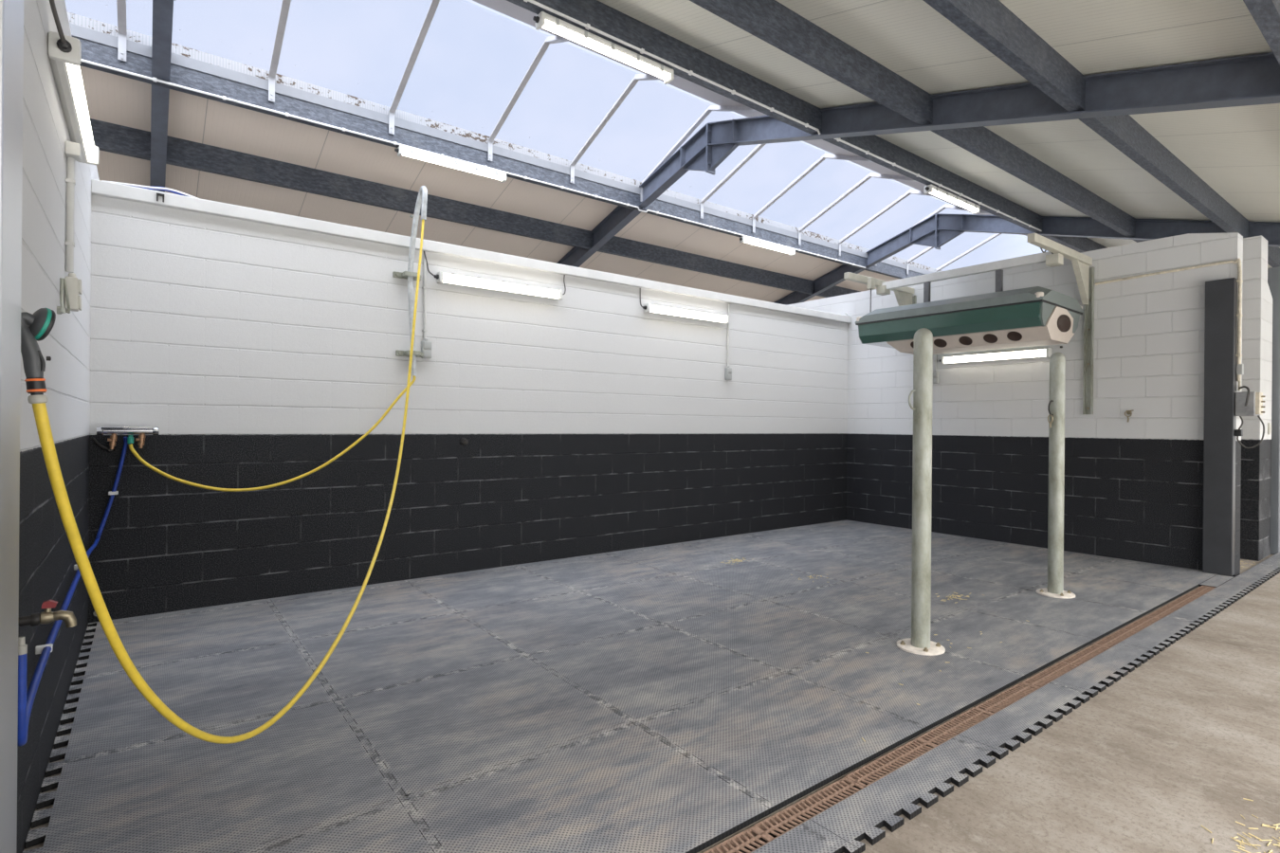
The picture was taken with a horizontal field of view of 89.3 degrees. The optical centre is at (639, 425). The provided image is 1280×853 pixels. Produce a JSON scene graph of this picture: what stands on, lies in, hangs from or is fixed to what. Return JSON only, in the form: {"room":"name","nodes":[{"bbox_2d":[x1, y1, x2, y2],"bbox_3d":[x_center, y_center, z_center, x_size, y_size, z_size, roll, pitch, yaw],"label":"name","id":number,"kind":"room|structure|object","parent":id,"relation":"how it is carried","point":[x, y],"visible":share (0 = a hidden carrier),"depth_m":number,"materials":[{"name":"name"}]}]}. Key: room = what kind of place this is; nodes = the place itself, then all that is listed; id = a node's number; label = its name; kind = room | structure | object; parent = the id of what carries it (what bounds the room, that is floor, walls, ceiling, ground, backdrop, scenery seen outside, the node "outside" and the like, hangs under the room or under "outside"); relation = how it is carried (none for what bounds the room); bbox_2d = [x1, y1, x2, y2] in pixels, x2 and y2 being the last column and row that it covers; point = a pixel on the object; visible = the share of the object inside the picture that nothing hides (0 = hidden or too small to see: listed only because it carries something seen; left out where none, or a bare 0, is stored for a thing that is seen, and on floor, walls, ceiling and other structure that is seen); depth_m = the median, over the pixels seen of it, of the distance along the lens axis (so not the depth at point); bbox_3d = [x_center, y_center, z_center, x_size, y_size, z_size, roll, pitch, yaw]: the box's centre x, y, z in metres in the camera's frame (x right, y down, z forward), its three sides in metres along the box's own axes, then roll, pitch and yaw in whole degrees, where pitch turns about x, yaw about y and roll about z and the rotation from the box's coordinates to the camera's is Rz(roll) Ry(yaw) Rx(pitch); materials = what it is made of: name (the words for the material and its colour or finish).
{"room":"horse wash bay","nodes":[
{"label":"horse wash bay","id":0,"kind":"room"},
{"bbox_2d":[16,0,99,852],"bbox_3d":[-2.804,-0.253,3.057,0.190,3.040,5.570,1,0,-37],"label":"wall","id":1,"kind":"structure","parent":0,"point":[46,559],"depth_m":2.36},
{"bbox_2d":[18,600,76,627],"bbox_3d":[-1.580,0.505,1.714,0.137,0.078,0.044,1,0,-37],"label":"tap","id":2,"kind":"object","parent":1,"relation":"attached to","point":[46,616],"visible":0.9,"depth_m":1.71,"materials":[{"name":"gold metal"}]},
{"bbox_2d":[64,157,75,273],"bbox_3d":[-2.458,-0.905,2.794,0.032,0.490,0.032,1,0,-37],"label":"conduit pipe","id":3,"kind":"object","parent":1,"relation":"attached to","point":[70,181],"visible":1,"depth_m":2.79,"materials":[{"name":"plastic"}]},
{"bbox_2d":[47,31,99,164],"bbox_3d":[-2.361,-1.331,2.719,0.088,0.097,1.199,1,0,-37],"label":"lamp","id":4,"kind":"object","parent":1,"relation":"attached to","point":[64,59],"visible":0.91,"depth_m":2.50,"materials":[{"name":"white plastic"}]},
{"bbox_2d":[66,63,95,160],"bbox_3d":[-2.357,-1.329,2.743,0.032,0.076,1.105,1,0,-37],"label":"diffuser","id":5,"kind":"object","parent":4,"relation":"attached to","point":[75,91],"depth_m":2.67,"materials":[{"name":"beige"}]},
{"bbox_2d":[64,273,82,311],"bbox_3d":[-2.451,-0.575,2.802,0.054,0.160,0.076,1,0,-37],"label":"double switch","id":6,"kind":"object","parent":1,"relation":"attached to","point":[74,285],"visible":0.96,"depth_m":2.78,"materials":[{"name":"beige plastic"}]},
{"bbox_2d":[87,194,848,624],"bbox_3d":[-0.366,-0.064,6.528,7.900,2.705,0.190,1,0,-37],"label":"wall","id":7,"kind":"structure","parent":0,"point":[593,422],"depth_m":5.21,"materials":[{"name":"brick"}]},
{"bbox_2d":[91,426,158,452],"bbox_3d":[-3.269,0.092,4.116,0.335,0.163,0.124,1,0,-37],"label":"mixer tap","id":8,"kind":"object","parent":7,"relation":"attached to","point":[100,430],"visible":1,"depth_m":4.09,"materials":[{"name":"silver metal"}]},
{"bbox_2d":[17,436,127,747],"bbox_3d":[-2.461,0.436,2.829,0.161,0.712,3.162,1,0,-35],"label":"hose","id":9,"kind":"object","parent":8,"relation":"attached to","point":[26,700],"visible":0.82,"depth_m":1.93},
{"bbox_2d":[392,185,427,376],"bbox_3d":[-1.775,-1.129,5.114,0.248,1.472,0.338,1,0,-37],"label":"support","id":10,"kind":"object","parent":7,"relation":"attached to","point":[410,275],"visible":0.93,"depth_m":5.15,"materials":[{"name":"metal"}]},
{"bbox_2d":[31,219,424,744],"bbox_3d":[-1.407,-0.264,3.109,0.023,2.661,3.846,1,0,-8],"label":"garden hose","id":11,"kind":"object","parent":10,"relation":"hanging from","point":[40,411],"visible":1,"depth_m":1.47,"materials":[{"name":"rubber"}]},
{"bbox_2d":[128,375,415,492],"bbox_3d":[-2.519,0.029,4.644,1.803,0.866,0.026,1,0,-37],"label":"garden hose","id":12,"kind":"object","parent":10,"relation":"hanging from","point":[375,425],"visible":0.98,"depth_m":4.56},
{"bbox_2d":[91,179,851,323],"bbox_3d":[-0.332,-1.458,6.500,7.900,0.085,0.220,1,0,-37],"label":"trim","id":13,"kind":"structure","parent":7,"relation":"on","point":[99,188],"depth_m":5.16,"materials":[{"name":"white paint"}]},
{"bbox_2d":[434,271,562,300],"bbox_3d":[-1.219,-1.220,5.694,1.199,0.097,0.088,1,0,-37],"label":"lamp","id":14,"kind":"object","parent":7,"relation":"attached to","point":[452,279],"visible":1,"depth_m":5.65,"materials":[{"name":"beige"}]},
{"bbox_2d":[642,303,729,324],"bbox_3d":[0.510,-1.205,7.013,1.199,0.097,0.088,1,0,-37],"label":"lamp","id":15,"kind":"object","parent":7,"relation":"attached to","point":[648,307],"visible":1,"depth_m":6.97,"materials":[{"name":"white plastic"}]},
{"bbox_2d":[79,65,899,302],"bbox_3d":[1.040,-2.769,10.569,19.400,0.640,2.160,1,0,-37],"label":"ceiling","id":16,"kind":"structure","parent":0,"point":[110,98],"depth_m":7.66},
{"bbox_2d":[597,236,814,294],"bbox_3d":[1.307,-2.625,10.812,4.988,0.250,0.076,1,0,-37],"label":"ceiling beam","id":17,"kind":"structure","parent":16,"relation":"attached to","point":[616,246],"depth_m":10.55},
{"bbox_2d":[23,554,1279,852],"bbox_3d":[4.388,1.456,7.781,27.000,0.250,11.600,1,0,-37],"label":"floor","id":18,"kind":"structure","parent":0,"point":[1175,747],"depth_m":2.46,"materials":[{"name":"concrete"}]},
{"bbox_2d":[72,599,296,679],"bbox_3d":[-2.723,1.258,3.914,0.994,0.020,1.115,1,0,-37],"label":"rubber mat","id":19,"kind":"object","parent":18,"relation":"on","point":[151,640],"visible":0.82,"depth_m":3.84,"materials":[{"name":"rubber"}]},
{"bbox_2d":[47,640,337,767],"bbox_3d":[-2.086,1.263,3.079,0.994,0.020,1.036,1,0,-37],"label":"rubber mat","id":20,"kind":"object","parent":18,"relation":"on","point":[217,690],"visible":0.82,"depth_m":2.98,"materials":[{"name":"rubber"}]},
{"bbox_2d":[22,700,405,852],"bbox_3d":[-1.483,1.269,2.288,0.994,0.020,1.006,1,0,-37],"label":"rubber mat","id":21,"kind":"object","parent":18,"relation":"on","point":[189,794],"visible":0.88,"depth_m":2.23,"materials":[{"name":"rubber"}]},
{"bbox_2d":[235,801,440,852],"bbox_3d":[-0.954,1.273,1.594,0.994,0.020,0.791,1,0,-37],"label":"rubber mat","id":22,"kind":"object","parent":18,"relation":"on","point":[389,829],"visible":0.97,"depth_m":1.98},
{"bbox_2d":[0,0,23,852],"bbox_3d":[-1.058,-0.038,1.013,0.108,2.599,0.200,1,0,-37],"label":"steel column","id":23,"kind":"structure","parent":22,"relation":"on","point":[11,11],"depth_m":1.03,"materials":[{"name":"metal"}]},
{"bbox_3d":[-1.134,-0.150,1.144,0.055,0.018,0.101,1,0,-37],"label":"hook","id":24,"kind":"object","parent":23,"relation":"attached to","visible":0},
{"bbox_2d":[20,308,55,403],"bbox_3d":[-1.138,-0.131,1.225,0.061,0.184,0.059,1,0,-21],"label":"gun","id":25,"kind":"object","parent":24,"relation":"hanging from","point":[35,327],"visible":0.94,"depth_m":1.21,"materials":[{"name":"black plastic"}]},
{"bbox_2d":[265,580,457,641],"bbox_3d":[-1.952,1.264,4.501,0.996,0.020,1.115,1,0,-37],"label":"rubber mat","id":26,"kind":"object","parent":18,"relation":"on","point":[312,614],"visible":0.73,"depth_m":4.43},
{"bbox_2d":[293,612,526,701],"bbox_3d":[-1.316,1.270,3.667,0.996,0.020,1.036,1,0,-37],"label":"rubber mat","id":27,"kind":"object","parent":18,"relation":"on","point":[378,657],"visible":0.75,"depth_m":3.59,"materials":[{"name":"rubber"}]},
{"bbox_2d":[333,656,633,803],"bbox_3d":[-0.712,1.276,2.876,0.996,0.020,1.006,1,0,-37],"label":"rubber mat","id":28,"kind":"object","parent":18,"relation":"on","point":[428,734],"visible":0.83,"depth_m":2.78,"materials":[{"name":"rubber"}]},
{"bbox_2d":[402,566,578,613],"bbox_3d":[-1.185,1.271,5.087,0.986,0.020,1.115,1,0,-37],"label":"rubber mat","id":29,"kind":"object","parent":18,"relation":"on","point":[466,591],"visible":0.79,"depth_m":5.03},
{"bbox_2d":[456,591,661,657],"bbox_3d":[-0.548,1.277,4.252,0.986,0.020,1.036,1,0,-37],"label":"rubber mat","id":30,"kind":"object","parent":18,"relation":"on","point":[539,625],"visible":0.83,"depth_m":4.19,"materials":[{"name":"rubber"}]},
{"bbox_2d":[401,722,769,852],"bbox_3d":[-0.183,1.280,2.182,0.996,0.020,0.791,1,0,-37],"label":"rubber mat","id":31,"kind":"object","parent":18,"relation":"on","point":[621,790],"visible":0.98,"depth_m":2.17,"materials":[{"name":"rubber"}]},
{"bbox_2d":[512,553,673,591],"bbox_3d":[-0.418,1.278,5.672,0.996,0.020,1.115,1,0,-37],"label":"rubber mat","id":32,"kind":"object","parent":18,"relation":"on","point":[597,570],"visible":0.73,"depth_m":5.62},
{"bbox_2d":[526,624,781,723],"bbox_3d":[0.055,1.282,3.461,0.986,0.020,1.006,1,0,-37],"label":"rubber mat","id":33,"kind":"object","parent":18,"relation":"on","point":[641,672],"visible":0.87,"depth_m":3.38,"materials":[{"name":"rubber"}]},
{"bbox_2d":[578,574,765,624],"bbox_3d":[0.219,1.284,4.838,0.996,0.020,1.036,1,0,-37],"label":"rubber mat","id":34,"kind":"object","parent":18,"relation":"on","point":[670,598],"visible":0.82,"depth_m":4.78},
{"bbox_2d":[603,543,751,574],"bbox_3d":[0.353,1.285,6.260,0.996,0.020,1.115,1,0,-37],"label":"rubber mat","id":35,"kind":"object","parent":18,"relation":"on","point":[675,558],"visible":0.74,"depth_m":6.22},
{"bbox_2d":[678,534,816,561],"bbox_3d":[1.125,1.292,6.849,0.996,0.020,1.115,1,0,-37],"label":"rubber mat","id":36,"kind":"object","parent":18,"relation":"on","point":[753,548],"visible":0.81,"depth_m":6.80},
{"bbox_2d":[675,561,843,601],"bbox_3d":[0.990,1.291,5.426,0.996,0.020,1.036,1,0,-37],"label":"rubber mat","id":37,"kind":"object","parent":18,"relation":"on","point":[757,579],"visible":0.8,"depth_m":5.37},
{"bbox_2d":[661,601,886,673],"bbox_3d":[0.822,1.289,4.046,0.996,0.020,1.006,1,0,-37],"label":"rubber mat","id":38,"kind":"object","parent":18,"relation":"on","point":[780,637],"visible":0.82,"depth_m":3.98,"materials":[{"name":"rubber"}]},
{"bbox_2d":[633,672,922,814],"bbox_3d":[0.584,1.287,2.767,0.986,0.020,0.791,1,0,-37],"label":"rubber mat","id":39,"kind":"object","parent":18,"relation":"on","point":[782,738],"visible":0.92,"depth_m":2.68,"materials":[{"name":"rubber"}]},
{"bbox_2d":[751,820,858,852],"bbox_3d":[0.219,1.284,1.731,0.968,0.020,0.180,1,0,-37],"label":"mat","id":40,"kind":"object","parent":18,"relation":"on","point":[809,837],"visible":1,"depth_m":1.98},
{"bbox_2d":[741,527,870,549],"bbox_3d":[1.896,1.299,7.437,0.996,0.020,1.115,1,0,-37],"label":"rubber mat","id":41,"kind":"object","parent":18,"relation":"on","point":[798,537],"visible":0.72,"depth_m":7.39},
{"bbox_2d":[754,549,909,582],"bbox_3d":[1.761,1.298,6.014,0.996,0.020,1.036,1,0,-37],"label":"rubber mat","id":42,"kind":"object","parent":18,"relation":"on","point":[832,565],"visible":0.77,"depth_m":5.96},
{"bbox_2d":[797,520,912,540],"bbox_3d":[2.713,1.306,8.061,1.113,0.020,1.115,1,0,-37],"label":"rubber mat","id":43,"kind":"object","parent":18,"relation":"on","point":[854,529],"visible":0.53,"depth_m":8.03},
{"bbox_2d":[765,582,965,637],"bbox_3d":[1.593,1.296,4.635,0.996,0.020,1.006,1,0,-37],"label":"rubber mat","id":44,"kind":"object","parent":18,"relation":"on","point":[876,611],"visible":0.7,"depth_m":4.59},
{"bbox_2d":[820,540,962,566],"bbox_3d":[2.532,1.304,6.603,0.996,0.020,1.036,1,0,-37],"label":"rubber mat","id":45,"kind":"object","parent":18,"relation":"on","point":[876,550],"visible":0.73,"depth_m":6.59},
{"bbox_2d":[782,636,1023,732],"bbox_3d":[1.351,1.294,3.353,0.996,0.020,0.791,1,0,-37],"label":"rubber mat","id":46,"kind":"object","parent":18,"relation":"on","point":[873,678],"visible":0.84,"depth_m":3.27,"materials":[{"name":"rubber"}]},
{"bbox_2d":[896,328,945,656],"bbox_3d":[1.627,0.364,3.737,0.256,1.844,0.256,1,0,-37],"label":"post","id":47,"kind":"object","parent":46,"relation":"on","point":[920,643],"visible":1,"depth_m":3.69,"materials":[{"name":"metal"}]},
{"bbox_2d":[809,734,1004,852],"bbox_3d":[0.990,1.291,2.319,0.968,0.020,0.180,1,0,-37],"label":"mat","id":48,"kind":"object","parent":18,"relation":"on","point":[860,816],"visible":0.98,"depth_m":2.26,"materials":[{"name":"rubber"}]},
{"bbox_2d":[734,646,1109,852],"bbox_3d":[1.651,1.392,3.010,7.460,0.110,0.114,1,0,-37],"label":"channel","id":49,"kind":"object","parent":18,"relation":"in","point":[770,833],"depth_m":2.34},
{"bbox_2d":[702,826,772,852],"bbox_3d":[0.190,1.301,1.880,0.488,0.046,0.089,1,0,-37],"label":"drain grate","id":50,"kind":"object","parent":49,"relation":"on","point":[738,842],"visible":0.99,"depth_m":1.99,"materials":[{"name":"metal"}]},
{"bbox_2d":[752,777,864,841],"bbox_3d":[0.579,1.305,2.178,0.488,0.046,0.089,1,0,-37],"label":"drain grate","id":51,"kind":"object","parent":49,"relation":"on","point":[794,812],"visible":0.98,"depth_m":2.17,"materials":[{"name":"metal"}]},
{"bbox_2d":[844,738,936,787],"bbox_3d":[0.968,1.307,2.475,0.488,0.046,0.089,1,0,-37],"label":"drain grate","id":52,"kind":"object","parent":49,"relation":"on","point":[903,752],"visible":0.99,"depth_m":2.47,"materials":[{"name":"metal"}]},
{"bbox_2d":[916,707,993,747],"bbox_3d":[1.357,1.311,2.772,0.488,0.046,0.089,1,0,-37],"label":"drain grate","id":53,"kind":"object","parent":49,"relation":"on","point":[955,723],"visible":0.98,"depth_m":2.77,"materials":[{"name":"metal"}]},
{"bbox_2d":[974,682,1039,716],"bbox_3d":[1.746,1.315,3.070,0.488,0.046,0.089,1,0,-37],"label":"drain grate","id":54,"kind":"object","parent":49,"relation":"on","point":[1016,693],"visible":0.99,"depth_m":3.06,"materials":[{"name":"metal"}]},
{"bbox_2d":[1021,661,1077,689],"bbox_3d":[2.136,1.317,3.365,0.488,0.046,0.089,1,0,-37],"label":"drain grate","id":55,"kind":"object","parent":49,"relation":"on","point":[1045,677],"visible":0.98,"depth_m":3.36,"materials":[{"name":"metal"}]},
{"bbox_2d":[846,566,1024,610],"bbox_3d":[2.365,1.303,5.223,0.996,0.020,1.006,1,0,-37],"label":"rubber mat","id":56,"kind":"object","parent":18,"relation":"on","point":[899,581],"visible":0.68,"depth_m":5.16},
{"bbox_2d":[874,531,1010,554],"bbox_3d":[3.350,1.312,7.226,1.113,0.020,1.036,1,0,-37],"label":"rubber mat","id":57,"kind":"object","parent":18,"relation":"on","point":[941,542],"visible":0.62,"depth_m":7.17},
{"bbox_2d":[885,609,1093,679],"bbox_3d":[2.123,1.301,3.941,0.996,0.020,0.791,1,0,-37],"label":"rubber mat","id":58,"kind":"object","parent":18,"relation":"on","point":[1026,649],"visible":0.77,"depth_m":3.88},
{"bbox_2d":[908,554,1071,589],"bbox_3d":[3.136,1.310,5.811,0.996,0.020,1.006,1,0,-37],"label":"rubber mat","id":59,"kind":"object","parent":18,"relation":"on","point":[1012,575],"visible":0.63,"depth_m":5.76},
{"bbox_2d":[959,680,1095,757],"bbox_3d":[1.761,1.298,2.908,0.968,0.020,0.180,1,0,-37],"label":"mat","id":60,"kind":"object","parent":18,"relation":"on","point":[1048,704],"visible":0.99,"depth_m":2.85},
{"bbox_2d":[962,543,1116,573],"bbox_3d":[3.953,1.317,6.435,1.113,0.020,1.006,1,0,-37],"label":"rubber mat","id":61,"kind":"object","parent":18,"relation":"on","point":[1021,555],"visible":0.73,"depth_m":6.41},
{"bbox_2d":[965,589,1144,642],"bbox_3d":[2.894,1.308,4.529,0.996,0.020,0.791,1,0,-37],"label":"rubber mat","id":62,"kind":"object","parent":18,"relation":"on","point":[1095,621],"visible":0.8,"depth_m":4.46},
{"bbox_2d":[1024,573,1184,615],"bbox_3d":[3.665,1.314,5.118,0.996,0.020,0.791,1,0,-37],"label":"rubber mat","id":63,"kind":"object","parent":18,"relation":"on","point":[1108,592],"visible":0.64,"depth_m":5.05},
{"bbox_2d":[1036,352,1075,599],"bbox_3d":[3.199,0.371,4.974,0.256,1.858,0.256,1,0,-37],"label":"post","id":64,"kind":"object","parent":63,"relation":"on","point":[1057,360],"visible":1,"depth_m":4.93,"materials":[{"name":"metal"}]},
{"bbox_2d":[1054,642,1157,695],"bbox_3d":[2.533,1.304,3.496,0.968,0.020,0.180,1,0,-37],"label":"mat","id":65,"kind":"object","parent":18,"relation":"on","point":[1100,672],"visible":0.99,"depth_m":3.45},
{"bbox_2d":[1072,558,1220,594],"bbox_3d":[4.483,1.322,5.742,1.113,0.020,0.791,1,0,-37],"label":"rubber mat","id":66,"kind":"object","parent":18,"relation":"on","point":[1183,579],"visible":0.88,"depth_m":5.69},
{"bbox_2d":[1202,277,1237,576],"bbox_3d":[5.138,0.017,5.740,0.100,2.599,0.200,1,0,-37],"label":"steel column","id":67,"kind":"structure","parent":66,"relation":"on","point":[1220,321],"depth_m":5.70,"materials":[{"name":"metal"}]},
{"bbox_2d":[1120,615,1203,654],"bbox_3d":[3.304,1.311,4.084,0.968,0.020,0.180,1,0,-37],"label":"mat","id":68,"kind":"object","parent":18,"relation":"on","point":[1164,632],"visible":0.97,"depth_m":4.05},
{"bbox_2d":[1169,593,1237,623],"bbox_3d":[4.075,1.318,4.672,0.968,0.020,0.180,1,0,-37],"label":"mat","id":69,"kind":"object","parent":18,"relation":"on","point":[1207,606],"visible":0.98,"depth_m":4.64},
{"bbox_2d":[1206,576,1263,601],"bbox_3d":[4.846,1.325,5.261,0.968,0.020,0.180,1,0,-37],"label":"mat","id":70,"kind":"object","parent":18,"relation":"on","point":[1237,588],"visible":0.97,"depth_m":5.23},
{"bbox_2d":[1267,266,1279,554],"bbox_3d":[7.749,-0.139,7.630,2.860,3.000,0.100,1,0,-37],"label":"stable front","id":71,"kind":"object","parent":18,"relation":"on","point":[1273,273],"visible":0.66,"depth_m":6.75,"materials":[{"name":"metal"}]},
{"bbox_2d":[597,0,1279,268],"bbox_3d":[5.084,-2.213,5.262,19.400,1.600,5.590,1,0,-37],"label":"ceiling","id":72,"kind":"structure","parent":0,"point":[1234,150],"depth_m":4.77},
{"bbox_2d":[149,0,175,192],"bbox_3d":[-2.078,-2.334,2.880,0.144,2.211,10.390,1,0,-37],"label":"frame","id":73,"kind":"object","parent":72,"relation":"attached to","point":[162,9],"visible":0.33,"depth_m":5.44,"materials":[{"name":"paint"}]},
{"bbox_2d":[71,35,160,86],"bbox_3d":[-4.898,-2.975,4.655,2.328,0.294,0.076,1,0,-37],"label":"ceiling beam","id":74,"kind":"structure","parent":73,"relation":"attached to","point":[91,51],"depth_m":5.16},
{"bbox_2d":[89,118,150,160],"bbox_3d":[-5.586,-2.687,5.553,2.328,0.250,0.076,1,0,-37],"label":"ceiling beam","id":75,"kind":"structure","parent":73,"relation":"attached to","point":[111,137],"depth_m":6.06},
{"bbox_2d":[165,135,593,249],"bbox_3d":[-2.668,-2.661,7.779,4.988,0.250,0.076,1,0,-37],"label":"ceiling beam","id":76,"kind":"structure","parent":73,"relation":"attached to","point":[180,153],"depth_m":7.32,"materials":[{"name":"metal"}]},
{"bbox_2d":[161,63,641,210],"bbox_3d":[-1.980,-2.949,6.881,4.988,0.294,0.076,1,0,-37],"label":"ceiling beam","id":77,"kind":"structure","parent":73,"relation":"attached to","point":[182,76],"depth_m":6.33,"materials":[{"name":"metal"}]},
{"bbox_2d":[394,145,506,182],"bbox_3d":[-1.980,-2.754,6.849,1.199,0.088,0.097,1,0,-37],"label":"lamp","id":78,"kind":"object","parent":77,"relation":"attached to","point":[401,150],"visible":1,"depth_m":6.80,"materials":[{"name":"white plastic"}]},
{"bbox_2d":[80,58,865,268],"bbox_3d":[-0.894,-2.785,7.648,12.180,0.052,0.026,1,0,-37],"label":"cable conduit","id":79,"kind":"object","parent":77,"relation":"attached to","point":[153,79],"visible":0.98,"depth_m":6.42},
{"bbox_2d":[506,0,822,134],"bbox_3d":[-0.282,-2.905,4.654,4.988,0.250,0.076,1,0,-37],"label":"ceiling beam","id":80,"kind":"structure","parent":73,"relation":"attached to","point":[600,16],"depth_m":5.10,"materials":[{"name":"metal"}]},
{"bbox_2d":[532,11,674,84],"bbox_3d":[-0.237,-2.732,4.713,1.199,0.088,0.097,1,0,-37],"label":"lamp","id":81,"kind":"object","parent":80,"relation":"attached to","point":[543,20],"visible":1,"depth_m":4.65,"materials":[{"name":"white plastic"}]},
{"bbox_2d":[523,0,1042,231],"bbox_3d":[0.804,-2.764,5.421,12.180,0.052,0.026,1,0,-37],"label":"cable conduit","id":82,"kind":"object","parent":80,"relation":"attached to","point":[588,27],"visible":0.88,"depth_m":5.40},
{"bbox_2d":[689,0,932,125],"bbox_3d":[0.376,-2.594,3.788,4.988,0.250,0.076,1,0,-37],"label":"ceiling beam","id":83,"kind":"structure","parent":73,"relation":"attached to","point":[772,22],"depth_m":4.42,"materials":[{"name":"metal"}]},
{"bbox_2d":[1243,0,1279,64],"bbox_3d":[1.693,-1.972,2.055,4.988,0.250,0.076,1,0,-37],"label":"ceiling beam","id":84,"kind":"structure","parent":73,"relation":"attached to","point":[1266,13],"depth_m":2.93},
{"bbox_2d":[556,52,1279,267],"bbox_3d":[1.897,-2.299,5.912,0.144,2.211,10.390,1,0,-37],"label":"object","id":85,"kind":"structure","parent":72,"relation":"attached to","point":[1248,80],"depth_m":4.85,"materials":[{"name":"paint"}]},
{"bbox_2d":[66,0,1027,274],"bbox_3d":[2.318,-3.243,8.488,18.500,0.781,2.754,1,0,-37],"label":"skylight","id":86,"kind":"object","parent":85,"relation":"attached to","point":[120,38],"depth_m":6.79,"materials":[{"name":"white"}]},
{"bbox_2d":[640,199,867,269],"bbox_3d":[1.995,-2.914,9.913,4.988,0.294,0.076,1,0,-37],"label":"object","id":87,"kind":"structure","parent":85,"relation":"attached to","point":[666,208],"depth_m":9.53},
{"bbox_2d":[739,236,795,255],"bbox_3d":[1.940,-2.719,9.839,1.199,0.088,0.097,1,0,-37],"label":"lamp","id":88,"kind":"object","parent":87,"relation":"attached to","point":[743,239],"visible":1,"depth_m":9.79,"materials":[{"name":"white plastic"}]},
{"bbox_2d":[743,239,793,254],"bbox_3d":[1.952,-2.702,9.851,1.105,0.032,0.076,1,0,-37],"label":"diffuser","id":89,"kind":"object","parent":88,"relation":"attached to","point":[758,243],"depth_m":9.83,"materials":[{"name":"beige"}]},
{"bbox_2d":[822,134,1042,233],"bbox_3d":[3.693,-2.870,7.687,4.988,0.250,0.076,1,0,-37],"label":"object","id":90,"kind":"structure","parent":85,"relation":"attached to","point":[876,145],"depth_m":7.40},
{"bbox_2d":[924,184,979,214],"bbox_3d":[3.738,-2.697,7.746,1.199,0.088,0.097,1,0,-37],"label":"lamp","id":91,"kind":"object","parent":90,"relation":"attached to","point":[933,190],"visible":1,"depth_m":7.68,"materials":[{"name":"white plastic"}]},
{"bbox_2d":[923,0,1085,111],"bbox_3d":[1.028,-2.286,2.929,4.988,0.250,0.076,1,0,-37],"label":"ceiling beam","id":92,"kind":"structure","parent":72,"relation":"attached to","point":[990,23],"depth_m":3.81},
{"bbox_2d":[774,213,1279,305],"bbox_3d":[5.872,-2.263,8.945,0.144,2.211,10.390,1,0,-37],"label":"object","id":93,"kind":"structure","parent":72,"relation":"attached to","point":[938,229],"depth_m":9.64,"materials":[{"name":"paint"}]},
{"bbox_2d":[1041,235,1107,253],"bbox_3d":[7.668,-2.835,10.720,4.988,0.250,0.076,1,0,-37],"label":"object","id":94,"kind":"structure","parent":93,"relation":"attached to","point":[1080,245],"depth_m":9.99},
{"bbox_2d":[931,126,1135,237],"bbox_3d":[4.351,-2.559,6.821,4.988,0.250,0.076,1,0,-37],"label":"ceiling beam","id":95,"kind":"structure","parent":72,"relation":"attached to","point":[982,142],"depth_m":6.52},
{"bbox_2d":[1078,114,1249,237],"bbox_3d":[5.003,-2.251,5.962,4.988,0.250,0.076,1,0,-37],"label":"ceiling beam","id":96,"kind":"structure","parent":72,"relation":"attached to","point":[1124,133],"depth_m":5.57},
{"bbox_2d":[787,232,1243,577],"bbox_3d":[3.598,-0.231,8.004,0.190,3.110,5.670,1,0,-37],"label":"wall","id":97,"kind":"structure","parent":0,"point":[1134,488],"depth_m":6.66,"materials":[{"name":"brick"}]},
{"bbox_2d":[843,272,916,306],"bbox_3d":[2.863,-1.418,7.668,1.398,0.570,0.076,1,0,-37],"label":"wall bracket","id":98,"kind":"object","parent":97,"relation":"attached to","point":[904,295],"visible":0.6,"depth_m":7.86,"materials":[{"name":"metal"}]},
{"bbox_2d":[876,251,1063,295],"bbox_3d":[3.402,-1.595,6.883,0.120,0.135,1.910,1,0,-37],"label":"rail","id":99,"kind":"object","parent":98,"relation":"attached to","point":[1051,260],"visible":0.94,"depth_m":6.74,"materials":[{"name":"white metal"}]},
{"bbox_2d":[855,269,1083,354],"bbox_3d":[3.445,-1.189,6.904,1.102,0.774,1.902,1,0,-39],"label":"solarium","id":100,"kind":"object","parent":99,"relation":"hanging from","point":[1035,316],"visible":0.93,"depth_m":6.41,"materials":[{"name":"metal"}]},
{"bbox_2d":[939,347,1051,365],"bbox_3d":[3.963,-0.769,7.300,0.088,0.097,1.199,1,0,-37],"label":"lamp","id":101,"kind":"object","parent":97,"relation":"attached to","point":[1037,353],"visible":0.97,"depth_m":7.23,"materials":[{"name":"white plastic"}]},
{"bbox_2d":[1027,233,1094,414],"bbox_3d":[4.011,-0.902,6.157,1.398,1.580,0.076,1,0,-37],"label":"wall bracket","id":102,"kind":"object","parent":97,"relation":"attached to","point":[1081,263],"visible":1,"depth_m":6.53,"materials":[{"name":"metal"}]},
{"bbox_2d":[1095,257,1243,390],"bbox_3d":[4.931,-0.885,6.105,0.062,1.162,1.100,1,0,-37],"label":"conduit pipe","id":103,"kind":"object","parent":97,"relation":"attached to","point":[1239,281],"visible":1,"depth_m":5.68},
{"bbox_2d":[1234,385,1265,448],"bbox_3d":[5.306,-0.067,5.623,0.198,0.544,0.185,1,0,-37],"label":"control box","id":104,"kind":"object","parent":97,"relation":"attached to","point":[1248,403],"visible":1,"depth_m":5.58,"materials":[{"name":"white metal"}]},
{"bbox_2d":[1240,235,1272,561],"bbox_3d":[5.307,-0.271,7.939,0.570,3.220,3.445,1,0,-37],"label":"wall","id":105,"kind":"structure","parent":0,"point":[1255,484],"depth_m":6.47,"materials":[{"name":"brick"}]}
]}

